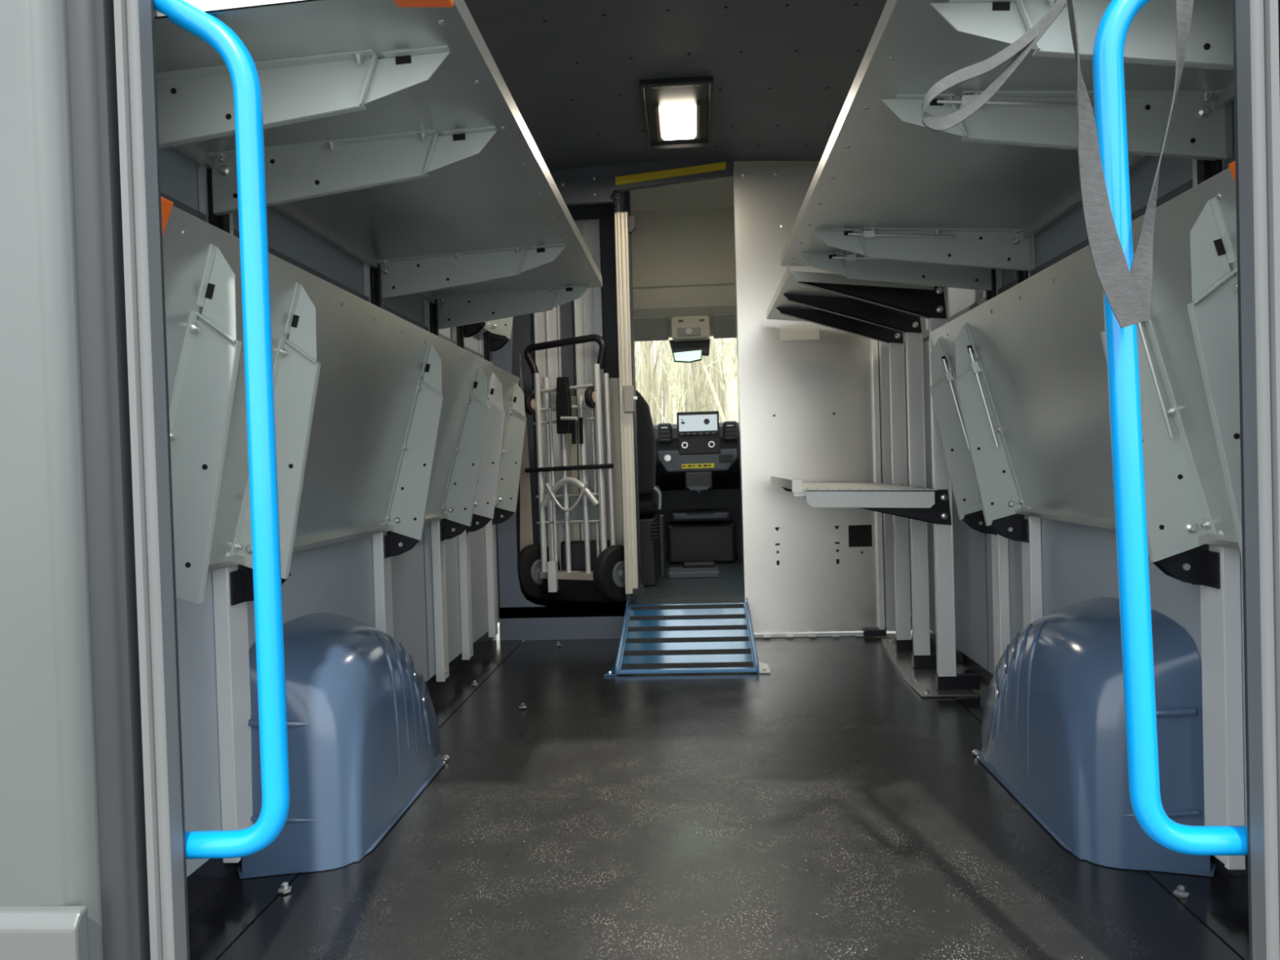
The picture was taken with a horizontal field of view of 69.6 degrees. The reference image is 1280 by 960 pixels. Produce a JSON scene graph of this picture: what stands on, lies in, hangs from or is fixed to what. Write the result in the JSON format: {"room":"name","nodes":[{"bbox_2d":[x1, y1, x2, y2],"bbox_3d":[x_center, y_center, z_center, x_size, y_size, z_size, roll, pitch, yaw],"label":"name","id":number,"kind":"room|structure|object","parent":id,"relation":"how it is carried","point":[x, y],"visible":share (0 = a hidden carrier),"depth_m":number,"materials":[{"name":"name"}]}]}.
{"room":"vehicle interior","nodes":[
{"label":"vehicle interior","id":0,"kind":"room"},
{"bbox_2d":[113,0,163,959],"bbox_3d":[-0.639,-0.247,1.158,0.016,2.350,0.022,-2,1,3],"label":"trim","id":1,"kind":"structure","parent":0,"point":[119,6],"depth_m":1.15,"materials":[{"name":"grey metal"}]},
{"bbox_2d":[126,0,190,959],"bbox_3d":[-0.621,-0.248,1.187,0.012,2.350,0.007,-2,1,3],"label":"trim","id":2,"kind":"structure","parent":0,"point":[152,1],"depth_m":1.19,"materials":[{"name":"metal"}]},
{"bbox_2d":[153,0,289,858],"bbox_3d":[-0.559,-0.078,1.209,0.163,1.161,0.038,-2,1,3],"label":"handle","id":3,"kind":"object","parent":2,"relation":"attached to","point":[241,66],"visible":0.88,"depth_m":1.19,"materials":[{"name":"blue paint"}]},
{"bbox_2d":[159,146,499,876],"bbox_3d":[-0.785,-0.096,2.670,0.080,1.535,3.000,-2,1,3],"label":"wall","id":4,"kind":"structure","parent":0,"point":[337,578],"depth_m":2.19,"materials":[{"name":"grey metal"}]},
{"bbox_2d":[0,905,88,959],"bbox_3d":[-0.811,0.701,1.111,0.300,0.367,0.025,-2,1,3],"label":"trim","id":5,"kind":"structure","parent":4,"relation":"attached to","point":[26,932],"depth_m":1.09,"materials":[{"name":"grey plastic"}]},
{"bbox_2d":[0,0,102,959],"bbox_3d":[-0.835,-0.241,1.138,0.286,2.350,0.073,-2,1,3],"label":"door","id":6,"kind":"structure","parent":4,"relation":"attached to","point":[49,837],"depth_m":1.11,"materials":[{"name":"silver metal"}]},
{"bbox_2d":[65,0,151,959],"bbox_3d":[-0.675,-0.246,1.154,0.039,2.350,0.051,-2,1,3],"label":"trim","id":7,"kind":"structure","parent":4,"relation":"attached to","point":[90,24],"depth_m":1.14,"materials":[{"name":"paint"}]},
{"bbox_2d":[197,162,291,862],"bbox_3d":[-0.737,0.062,1.762,0.114,1.302,0.132,-2,1,3],"label":"upright post","id":8,"kind":"object","parent":4,"relation":"attached to","point":[233,586],"visible":0.41,"depth_m":1.72,"materials":[{"name":"silver metal"}]},
{"bbox_2d":[160,196,493,604],"bbox_3d":[-0.670,-0.119,2.319,0.208,0.592,2.125,-2,1,3],"label":"shelf","id":9,"kind":"object","parent":4,"relation":"attached to","point":[380,417],"visible":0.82,"depth_m":1.75,"materials":[{"name":"silver metal"}]},
{"bbox_2d":[160,191,494,678],"bbox_3d":[-0.731,0.078,2.700,0.016,1.172,2.900,-2,1,3],"label":"trim","id":10,"kind":"structure","parent":4,"relation":"attached to","point":[176,203],"depth_m":2.26,"materials":[{"name":"grey metal"}]},
{"bbox_2d":[186,631,496,916],"bbox_3d":[-0.770,0.714,2.674,0.065,0.084,2.980,-2,1,3],"label":"baseboard","id":11,"kind":"structure","parent":4,"relation":"attached to","point":[206,881],"depth_m":1.74,"materials":[{"name":"grey metal"}]},
{"bbox_2d":[154,0,602,329],"bbox_3d":[-0.475,-0.592,2.188,0.584,0.172,2.005,-2,1,3],"label":"shelf","id":12,"kind":"object","parent":4,"relation":"attached to","point":[394,135],"visible":0.87,"depth_m":1.67,"materials":[{"name":"silver metal"}]},
{"bbox_2d":[363,262,419,638],"bbox_3d":[-0.691,-0.045,2.588,0.114,1.120,0.090,-2,1,3],"label":"upright post","id":13,"kind":"object","parent":4,"relation":"attached to","point":[386,544],"visible":0.52,"depth_m":2.56,"materials":[{"name":"silver metal"}]},
{"bbox_2d":[423,298,468,681],"bbox_3d":[-0.653,0.035,3.179,0.114,1.302,0.132,-2,1,3],"label":"upright post","id":14,"kind":"object","parent":4,"relation":"attached to","point":[442,530],"visible":0.66,"depth_m":3.13,"materials":[{"name":"silver metal"}]},
{"bbox_2d":[451,322,492,659],"bbox_3d":[-0.640,-0.242,3.524,0.114,1.842,0.132,-2,1,3],"label":"upright post","id":15,"kind":"object","parent":4,"relation":"attached to","point":[458,333],"visible":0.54,"depth_m":3.48,"materials":[{"name":"silver metal"}]},
{"bbox_2d":[479,329,514,637],"bbox_3d":[-0.614,-0.251,3.973,0.114,1.842,0.132,-2,1,3],"label":"upright post","id":16,"kind":"object","parent":4,"relation":"attached to","point":[489,342],"visible":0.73,"depth_m":3.93,"materials":[{"name":"silver metal"}]},
{"bbox_2d":[481,316,512,339],"bbox_3d":[-0.620,-0.895,3.667,0.192,0.590,0.680,-2,1,3],"label":"bracket","id":17,"kind":"object","parent":4,"relation":"attached to","point":[503,326],"visible":0.16,"depth_m":3.95,"materials":[{"name":"silver metal"}]},
{"bbox_2d":[472,364,526,518],"bbox_3d":[-0.597,-0.150,3.709,0.192,0.590,0.620,-2,1,3],"label":"shelf","id":18,"kind":"object","parent":4,"relation":"attached to","point":[499,477],"visible":0.75,"depth_m":3.79,"materials":[{"name":"silver metal"}]},
{"bbox_2d":[464,0,887,171],"bbox_3d":[0.127,-1.385,2.606,2.000,0.110,3.030,-2,1,3],"label":"ceiling","id":19,"kind":"structure","parent":0,"point":[784,73],"depth_m":3.08,"materials":[{"name":"black metal"}]},
{"bbox_2d":[639,75,713,151],"bbox_3d":[0.141,-1.385,3.457,0.257,0.115,0.510,-2,1,3],"label":"ceiling lamp","id":20,"kind":"object","parent":19,"relation":"attached to","point":[677,112],"visible":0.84,"depth_m":3.40,"materials":[{"name":"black plastic"}]},
{"bbox_2d":[653,488,742,559],"bbox_3d":[0.373,0.139,6.022,1.900,0.850,0.060,-2,1,3],"label":"trim","id":21,"kind":"structure","parent":0,"point":[729,499],"depth_m":5.99,"materials":[{"name":"black plastic"}]},
{"bbox_2d":[653,410,740,493],"bbox_3d":[0.343,-0.166,5.652,1.840,0.475,0.630,-2,1,3],"label":"dashboard","id":22,"kind":"object","parent":21,"relation":"attached to","point":[699,452],"visible":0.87,"depth_m":5.37,"materials":[{"name":"grey plastic"}]},
{"bbox_2d":[657,422,672,444],"bbox_3d":[0.146,-0.273,5.392,0.088,0.120,0.050,-2,1,3],"label":"air vent","id":23,"kind":"object","parent":22,"relation":"attached to","point":[664,430],"depth_m":5.37,"materials":[{"name":"black plastic"}]},
{"bbox_2d":[682,464,711,466],"bbox_3d":[0.331,-0.082,5.361,0.162,0.009,0.002,-2,1,3],"label":"print","id":24,"kind":"object","parent":22,"relation":"attached to","point":[683,465],"depth_m":5.36,"materials":[{"name":"black paint"}]},
{"bbox_2d":[722,421,737,441],"bbox_3d":[0.527,-0.284,5.369,0.088,0.120,0.050,-2,1,3],"label":"air vent","id":25,"kind":"object","parent":22,"relation":"attached to","point":[730,428],"depth_m":5.35,"materials":[{"name":"black plastic"}]},
{"bbox_2d":[498,164,912,639],"bbox_3d":[0.252,-0.329,4.120,1.830,2.060,0.134,-2,1,3],"label":"wall","id":26,"kind":"structure","parent":0,"point":[806,400],"depth_m":4.03,"materials":[{"name":"silver metal"}]},
{"bbox_2d":[490,324,545,607],"bbox_3d":[-0.559,-0.326,4.145,0.210,1.800,0.020,-2,1,3],"label":"trim","id":27,"kind":"structure","parent":26,"relation":"attached to","point":[511,595],"depth_m":4.15,"materials":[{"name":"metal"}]},
{"bbox_2d":[490,191,641,616],"bbox_3d":[-0.344,-0.436,4.350,0.620,2.100,0.460,-2,1,3],"label":"trim","id":28,"kind":"structure","parent":26,"relation":"attached to","point":[523,329],"depth_m":4.53,"materials":[{"name":"black metal"}]},
{"bbox_2d":[520,355,533,551],"bbox_3d":[-0.563,-0.121,4.465,0.068,0.980,0.010,-2,1,3],"label":"panel","id":29,"kind":"object","parent":28,"relation":"attached to","point":[526,512],"visible":0.59,"depth_m":4.46,"materials":[{"name":"grey metal"}]},
{"bbox_2d":[612,191,646,595],"bbox_3d":[-0.045,-0.384,4.103,0.098,1.788,0.080,-2,1,3],"label":"post","id":30,"kind":"object","parent":28,"relation":"attached to","point":[624,224],"visible":1,"depth_m":4.10,"materials":[{"name":"beige metal"}]},
{"bbox_2d":[525,597,629,605],"bbox_3d":[-0.330,0.579,4.364,0.590,0.030,0.410,-2,1,3],"label":"trim","id":31,"kind":"structure","parent":26,"relation":"attached to","point":[526,597],"depth_m":4.22,"materials":[{"name":"grey"}]},
{"bbox_2d":[533,305,564,569],"bbox_3d":[-0.444,-0.354,4.531,0.125,1.825,0.034,-2,1,3],"label":"support post","id":32,"kind":"object","parent":31,"relation":"on","point":[547,324],"visible":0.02,"depth_m":4.53,"materials":[{"name":"silver metal"}]},
{"bbox_2d":[565,395,580,541],"bbox_3d":[-0.335,0.074,4.513,0.070,0.965,0.034,-2,1,3],"label":"board","id":33,"kind":"object","parent":31,"relation":"on","point":[571,449],"visible":0.18,"depth_m":4.51,"materials":[{"name":"beige metal"}]},
{"bbox_2d":[517,333,640,603],"bbox_3d":[-0.312,-0.052,4.281,0.566,1.228,0.261,-1,1,27],"label":"hand truck","id":34,"kind":"object","parent":31,"relation":"on","point":[540,575],"visible":0.94,"depth_m":4.24,"materials":[{"name":"metal"}]},
{"bbox_2d":[560,539,610,571],"bbox_3d":[-0.246,0.423,4.411,0.260,0.265,0.040,-2,1,3],"label":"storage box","id":35,"kind":"object","parent":31,"relation":"on","point":[577,547],"visible":0.25,"depth_m":4.39,"materials":[{"name":"black plastic"}]},
{"bbox_2d":[573,218,608,540],"bbox_3d":[-0.239,-0.359,4.519,0.135,1.825,0.034,-2,1,3],"label":"support post","id":36,"kind":"object","parent":31,"relation":"on","point":[588,308],"visible":0.3,"depth_m":4.51,"materials":[{"name":"silver metal"}]},
{"bbox_2d":[604,377,623,545],"bbox_3d":[-0.108,0.028,4.468,0.100,1.045,0.034,-2,1,3],"label":"board","id":37,"kind":"object","parent":31,"relation":"on","point":[614,384],"visible":0.27,"depth_m":4.46,"materials":[{"name":"beige metal"}]},
{"bbox_2d":[549,164,614,205],"bbox_3d":[-0.405,-1.321,4.122,0.575,0.180,0.030,-2,1,3],"label":"trim","id":38,"kind":"structure","parent":26,"relation":"attached to","point":[580,187],"depth_m":4.10,"materials":[{"name":"grey metal"}]},
{"bbox_2d":[498,558,744,618],"bbox_3d":[0.334,0.555,5.166,1.900,0.052,2.170,-2,1,3],"label":"floor","id":39,"kind":"structure","parent":26,"relation":"attached to","point":[728,588],"depth_m":4.33,"materials":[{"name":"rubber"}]},
{"bbox_2d":[635,390,666,586],"bbox_3d":[-0.144,-0.046,4.914,0.550,1.190,0.607,-2,1,3],"label":"seat","id":40,"kind":"object","parent":39,"relation":"on","point":[652,541],"visible":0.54,"depth_m":4.64,"materials":[{"name":"black fabric"}]},
{"bbox_2d":[639,485,661,515],"bbox_3d":[-0.153,0.108,4.951,0.520,0.140,0.540,-2,1,3],"label":"seat cushion","id":41,"kind":"object","parent":40,"relation":"on","point":[648,504],"depth_m":4.67,"materials":[{"name":"black fabric"}]},
{"bbox_2d":[667,560,719,578],"bbox_3d":[0.301,0.499,5.152,0.280,0.065,0.300,-2,1,3],"label":"step","id":42,"kind":"structure","parent":39,"relation":"on","point":[691,569],"depth_m":5.05,"materials":[{"name":"grey"}]},
{"bbox_2d":[666,508,735,564],"bbox_3d":[0.385,0.353,5.785,0.420,0.330,0.380,-2,1,3],"label":"compartment","id":43,"kind":"object","parent":39,"relation":"on","point":[697,534],"visible":0.98,"depth_m":5.69,"materials":[{"name":"grey"}]},
{"bbox_2d":[671,508,730,521],"bbox_3d":[0.380,0.219,5.768,0.360,0.060,0.350,-2,1,3],"label":"shelf","id":44,"kind":"object","parent":43,"relation":"attached to","point":[697,514],"depth_m":5.60,"materials":[{"name":"grey"}]},
{"bbox_2d":[633,315,668,341],"bbox_3d":[-0.085,-0.844,5.149,0.485,0.123,0.169,-2,1,3],"label":"sun visor","id":45,"kind":"object","parent":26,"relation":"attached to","point":[646,328],"visible":0.44,"depth_m":5.13,"materials":[{"name":"grey plastic"}]},
{"bbox_2d":[615,161,725,185],"bbox_3d":[0.135,-1.355,4.070,0.490,0.078,0.012,-2,1,3],"label":"strip","id":46,"kind":"object","parent":26,"relation":"attached to","point":[635,178],"visible":1,"depth_m":4.07,"materials":[{"name":"yellow plastic"}]},
{"bbox_2d":[613,157,733,191],"bbox_3d":[0.148,-1.366,4.093,0.535,0.140,0.040,-2,1,3],"label":"trim","id":47,"kind":"structure","parent":26,"relation":"attached to","point":[625,169],"depth_m":4.08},
{"bbox_2d":[671,315,710,342],"bbox_3d":[0.281,-0.848,5.109,0.210,0.140,0.137,-2,1,3],"label":"console","id":48,"kind":"object","parent":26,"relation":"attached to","point":[693,328],"visible":0.98,"depth_m":5.06,"materials":[{"name":"grey plastic"}]},
{"bbox_2d":[684,327,693,335],"bbox_3d":[0.268,-0.816,5.044,0.044,0.044,0.006,-2,1,3],"label":"dome lamp","id":49,"kind":"object","parent":48,"relation":"attached to","point":[688,331],"depth_m":5.04,"materials":[{"name":"grey plastic"}]},
{"bbox_2d":[669,338,710,363],"bbox_3d":[0.282,-0.725,5.183,0.232,0.137,0.113,-2,1,3],"label":"mirror","id":50,"kind":"object","parent":48,"relation":"attached to","point":[689,352],"visible":0.98,"depth_m":5.17,"materials":[{"name":"black plastic"}]},
{"bbox_2d":[712,313,736,338],"bbox_3d":[0.659,-0.864,5.104,0.505,0.123,0.169,-2,1,3],"label":"sun visor","id":51,"kind":"object","parent":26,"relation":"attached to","point":[724,325],"visible":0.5,"depth_m":5.10,"materials":[{"name":"grey plastic"}]},
{"bbox_2d":[630,160,819,337],"bbox_3d":[0.258,-1.140,4.692,1.900,0.660,1.160,-2,1,3],"label":"trim","id":52,"kind":"structure","parent":26,"relation":"attached to","point":[683,233],"depth_m":4.84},
{"bbox_2d":[632,283,734,288],"bbox_3d":[0.273,-1.035,4.889,1.800,0.006,0.006,-2,1,3],"label":"trim","id":53,"kind":"structure","parent":52,"relation":"attached to","point":[715,283],"depth_m":4.89,"materials":[{"name":"grey plastic"}]},
{"bbox_2d":[871,338,895,631],"bbox_3d":[1.054,-0.085,3.979,0.065,1.470,0.070,-2,1,3],"label":"vertical post","id":54,"kind":"object","parent":26,"relation":"attached to","point":[884,369],"visible":0.57,"depth_m":3.96,"materials":[{"name":"silver metal"}]},
{"bbox_2d":[885,632,1249,959],"bbox_3d":[1.064,0.720,2.526,0.157,0.032,3.060,-2,1,3],"label":"trim","id":55,"kind":"structure","parent":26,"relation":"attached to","point":[1220,906],"depth_m":1.58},
{"bbox_2d":[1173,884,1190,897],"bbox_3d":[0.942,0.714,1.601,0.025,0.016,0.025,-2,1,3],"label":"bolt","id":56,"kind":"object","parent":55,"relation":"on","point":[1181,892],"visible":1,"depth_m":1.60,"materials":[{"name":"silver metal"}]},
{"bbox_2d":[217,635,1241,959],"bbox_3d":[0.185,0.745,2.578,1.600,0.030,3.060,-2,1,3],"label":"floor","id":57,"kind":"structure","parent":0,"point":[819,806],"depth_m":1.86,"materials":[{"name":"grey rubber"}]},
{"bbox_2d":[277,881,291,893],"bbox_3d":[-0.663,0.759,1.717,0.025,0.016,0.025,-2,1,3],"label":"bolt","id":58,"kind":"object","parent":57,"relation":"attached to","point":[285,888],"visible":1,"depth_m":1.71,"materials":[{"name":"silver metal"}]},
{"bbox_2d":[237,613,449,879],"bbox_3d":[-0.648,0.529,2.347,0.248,0.455,1.172,-2,1,3],"label":"wheel arch cover","id":59,"kind":"object","parent":57,"relation":"on","point":[363,737],"visible":0.91,"depth_m":1.87,"materials":[{"name":"plastic"}]},
{"bbox_2d":[188,640,523,959],"bbox_3d":[-0.695,0.769,2.631,0.157,0.032,3.060,-2,1,3],"label":"trim","id":60,"kind":"structure","parent":57,"relation":"on","point":[223,918],"depth_m":1.71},
{"bbox_2d":[471,680,477,685],"bbox_3d":[-0.594,0.729,3.305,0.025,0.016,0.025,-2,1,3],"label":"bolt","id":61,"kind":"object","parent":60,"relation":"on","point":[474,682],"visible":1,"depth_m":3.30,"materials":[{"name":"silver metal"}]},
{"bbox_2d":[519,702,526,709],"bbox_3d":[-0.379,0.729,2.972,0.025,0.016,0.025,-2,1,3],"label":"bolt","id":62,"kind":"object","parent":57,"relation":"on","point":[522,706],"visible":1,"depth_m":2.97,"materials":[{"name":"silver metal"}]},
{"bbox_2d":[604,597,770,675],"bbox_3d":[0.190,0.625,3.728,0.611,0.185,0.700,-2,1,3],"label":"ramp","id":63,"kind":"object","parent":57,"relation":"on","point":[693,637],"visible":1,"depth_m":3.67,"materials":[{"name":"blue metal"}]},
{"bbox_2d":[753,632,863,638],"bbox_3d":[0.750,0.680,4.028,0.520,0.018,0.033,-2,1,3],"label":"hinge strip","id":64,"kind":"object","parent":57,"relation":"on","point":[833,634],"visible":0.98,"depth_m":4.02,"materials":[{"name":"silver metal"}]},
{"bbox_2d":[862,629,886,636],"bbox_3d":[1.022,0.665,4.003,0.095,0.027,0.035,-2,1,3],"label":"buffer","id":65,"kind":"object","parent":57,"relation":"on","point":[867,633],"visible":1,"depth_m":3.99,"materials":[{"name":"black plastic"}]},
{"bbox_2d":[880,638,978,697],"bbox_3d":[1.026,0.682,3.434,0.180,0.012,0.950,-2,1,3],"label":"plate","id":66,"kind":"object","parent":57,"relation":"on","point":[922,680],"visible":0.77,"depth_m":3.23,"materials":[{"name":"silver metal"}]},
{"bbox_2d":[888,332,931,651],"bbox_3d":[1.057,-0.120,3.626,0.135,1.588,0.052,-2,1,3],"label":"post","id":67,"kind":"object","parent":66,"relation":"on","point":[903,639],"visible":0.54,"depth_m":3.61,"materials":[{"name":"silver metal"}]},
{"bbox_2d":[905,316,936,667],"bbox_3d":[1.040,-0.114,3.337,0.135,1.588,0.052,-2,1,3],"label":"post","id":68,"kind":"object","parent":66,"relation":"on","point":[922,656],"visible":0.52,"depth_m":3.32,"materials":[{"name":"silver metal"}]},
{"bbox_2d":[928,286,980,689],"bbox_3d":[1.021,-0.108,3.007,0.135,1.588,0.052,-2,1,3],"label":"post","id":69,"kind":"object","parent":66,"relation":"on","point":[946,677],"visible":0.58,"depth_m":2.99,"materials":[{"name":"silver metal"}]},
{"bbox_2d":[766,266,946,343],"bbox_3d":[0.762,-0.618,3.415,0.502,0.192,0.970,-2,1,3],"label":"shelf","id":70,"kind":"object","parent":69,"relation":"attached to","point":[880,311],"visible":0.98,"depth_m":3.30,"materials":[{"name":"black metal"}]},
{"bbox_2d":[770,475,951,524],"bbox_3d":[0.777,0.064,3.434,0.512,0.161,0.956,-2,1,3],"label":"shelf","id":71,"kind":"object","parent":69,"relation":"attached to","point":[921,504],"visible":1,"depth_m":2.97,"materials":[{"name":"silver metal"}]},
{"bbox_2d":[972,597,1215,876],"bbox_3d":[0.971,0.483,2.250,0.248,0.455,1.172,-2,1,3],"label":"wheel arch cover","id":72,"kind":"object","parent":57,"relation":"on","point":[1053,731],"visible":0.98,"depth_m":1.77,"materials":[{"name":"plastic"}]},
{"bbox_2d":[904,100,1247,825],"bbox_3d":[1.110,-0.149,2.557,0.080,1.535,3.000,-2,1,3],"label":"wall","id":73,"kind":"structure","parent":0,"point":[1079,562],"depth_m":2.35,"materials":[{"name":"grey metal"}]},
{"bbox_2d":[961,268,1010,670],"bbox_3d":[1.028,-0.028,2.757,0.114,1.260,0.090,-2,1,3],"label":"upright post","id":74,"kind":"object","parent":73,"relation":"attached to","point":[975,521],"visible":0.27,"depth_m":2.73,"materials":[{"name":"silver metal"}]},
{"bbox_2d":[780,0,1234,290],"bbox_3d":[0.698,-0.623,2.013,0.612,0.173,1.795,-2,1,3],"label":"shelf","id":75,"kind":"object","parent":73,"relation":"attached to","point":[890,197],"visible":0.87,"depth_m":1.57,"materials":[{"name":"silver metal"}]},
{"bbox_2d":[989,234,1042,628],"bbox_3d":[1.010,-0.093,2.496,0.114,1.120,0.090,-2,1,3],"label":"upright post","id":76,"kind":"object","parent":73,"relation":"attached to","point":[1025,529],"visible":0.46,"depth_m":2.47,"materials":[{"name":"silver metal"}]},
{"bbox_2d":[904,155,1235,670],"bbox_3d":[1.070,0.028,2.592,0.016,1.172,2.900,-2,1,3],"label":"trim","id":77,"kind":"structure","parent":73,"relation":"attached to","point":[1188,185],"depth_m":2.24,"materials":[{"name":"grey metal"}]},
{"bbox_2d":[911,617,1248,896],"bbox_3d":[1.141,0.661,2.560,0.065,0.084,2.980,-2,1,3],"label":"baseboard","id":78,"kind":"structure","parent":73,"relation":"attached to","point":[1238,877],"depth_m":3.00,"materials":[{"name":"grey metal"}]},
{"bbox_2d":[929,160,1242,562],"bbox_3d":[0.943,-0.162,2.044,0.208,0.592,1.662,-2,1,3],"label":"shelf","id":79,"kind":"object","parent":73,"relation":"attached to","point":[1020,388],"visible":0.81,"depth_m":1.83,"materials":[{"name":"silver metal"}]},
{"bbox_2d":[1148,102,1245,869],"bbox_3d":[0.961,0.015,1.621,0.114,1.302,0.132,-2,1,3],"label":"upright post","id":80,"kind":"object","parent":73,"relation":"attached to","point":[1215,569],"visible":0.47,"depth_m":1.57,"materials":[{"name":"silver metal"}]},
{"bbox_2d":[1232,0,1279,959],"bbox_3d":[0.726,-0.285,1.106,0.012,2.350,0.007,-2,1,3],"label":"trim","id":81,"kind":"structure","parent":0,"point":[1233,1],"depth_m":1.11,"materials":[{"name":"metal"}]},
{"bbox_2d":[1092,0,1247,855],"bbox_3d":[0.662,-0.099,1.136,0.183,1.134,0.038,-2,1,3],"label":"handle","id":82,"kind":"object","parent":81,"relation":"attached to","point":[1108,62],"visible":0.8,"depth_m":1.13,"materials":[{"name":"blue paint"}]},
{"bbox_2d":[921,0,1193,328],"bbox_3d":[0.484,-0.377,1.069,0.339,0.411,0.060,-2,1,-3],"label":"strap","id":83,"kind":"object","parent":82,"relation":"hanging from","point":[1127,292],"visible":1,"depth_m":1.06,"materials":[{"name":"grey fabric"}]},
{"bbox_2d":[1263,0,1279,943],"bbox_3d":[0.740,-0.285,1.076,0.016,2.350,0.022,-2,1,3],"label":"trim","id":84,"kind":"structure","parent":0,"point":[1272,89],"depth_m":1.07,"materials":[{"name":"grey metal"}]},
{"bbox_2d":[1278,0,1279,88],"bbox_3d":[0.776,-0.286,1.067,0.039,2.350,0.051,-2,1,3],"label":"trim","id":85,"kind":"structure","parent":0,"point":[1278,0],"depth_m":1.08,"materials":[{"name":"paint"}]},
{"label":"outside","id":86,"kind":"structure","parent":0,"visible":0},
{"bbox_2d":[496,626,911,640],"bbox_3d":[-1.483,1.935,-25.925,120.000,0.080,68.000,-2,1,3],"label":"baseboard","id":87,"kind":"structure","parent":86,"point":[887,632],"depth_m":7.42,"materials":[{"name":"grey metal"}]},
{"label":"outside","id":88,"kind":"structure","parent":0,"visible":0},
{"bbox_3d":[3.829,0.227,63.901,120.000,0.100,112.000,-2,1,3],"label":"ground","id":89,"kind":"structure","parent":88,"visible":0},
{"bbox_2d":[634,341,644,380],"bbox_3d":[-0.303,-4.118,23.040,1.290,10.251,1.510,-2,1,-27],"label":"bare tree","id":90,"kind":"object","parent":89,"relation":"on","point":[637,341],"visible":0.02,"depth_m":23.20,"materials":[{"name":"beige plant"}]},
{"bbox_2d":[635,340,672,424],"bbox_3d":[0.228,-3.910,16.777,1.348,10.024,1.650,-2,1,-30],"label":"bare tree","id":91,"kind":"object","parent":89,"relation":"on","point":[647,348],"visible":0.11,"depth_m":16.96,"materials":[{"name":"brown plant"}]},
{"bbox_2d":[653,337,686,424],"bbox_3d":[0.840,-4.934,27.816,1.158,11.653,1.490,-2,1,3],"label":"bare tree","id":92,"kind":"object","parent":89,"relation":"on","point":[672,385],"visible":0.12,"depth_m":27.89,"materials":[{"name":"beige plant"}]},
{"bbox_2d":[643,337,704,424],"bbox_3d":[0.647,-3.697,18.903,1.257,9.498,1.457,-2,1,3],"label":"bare tree","id":93,"kind":"object","parent":89,"relation":"on","point":[677,388],"visible":0.15,"depth_m":18.87,"materials":[{"name":"beige plant"}]},
{"bbox_2d":[634,336,737,424],"bbox_3d":[2.359,-5.171,40.835,28.500,11.645,18.114,-2,1,3],"label":"thicket","id":94,"kind":"object","parent":89,"relation":"on","point":[667,397],"visible":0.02,"depth_m":35.48,"materials":[{"name":"beige plant"}]},
{"bbox_2d":[662,338,722,411],"bbox_3d":[1.143,-4.257,20.796,1.400,10.519,1.507,-2,1,3],"label":"bare tree","id":95,"kind":"object","parent":89,"relation":"on","point":[693,364],"visible":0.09,"depth_m":20.90,"materials":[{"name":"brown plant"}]},
{"bbox_2d":[684,339,720,411],"bbox_3d":[2.029,-4.166,29.883,1.286,9.977,1.350,-1,1,23],"label":"bare tree","id":96,"kind":"object","parent":89,"relation":"on","point":[702,372],"visible":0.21,"depth_m":29.84,"materials":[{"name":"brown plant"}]},
{"bbox_2d":[699,337,737,422],"bbox_3d":[2.712,-4.151,30.880,1.545,9.868,1.082,-2,1,3],"label":"bare tree","id":97,"kind":"object","parent":89,"relation":"on","point":[721,344],"visible":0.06,"depth_m":30.81,"materials":[{"name":"beige plant"}]},
{"bbox_2d":[701,337,738,422],"bbox_3d":[1.509,-4.301,15.915,1.403,10.763,1.365,-1,1,17],"label":"bare tree","id":98,"kind":"object","parent":89,"relation":"on","point":[730,388],"visible":0.1,"depth_m":15.83,"materials":[{"name":"beige plant"}]},
{"bbox_2d":[715,337,737,420],"bbox_3d":[2.450,-4.365,23.734,1.226,10.561,1.478,-2,1,3],"label":"bare tree","id":99,"kind":"object","parent":89,"relation":"on","point":[724,406],"visible":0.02,"depth_m":23.49,"materials":[{"name":"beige plant"}]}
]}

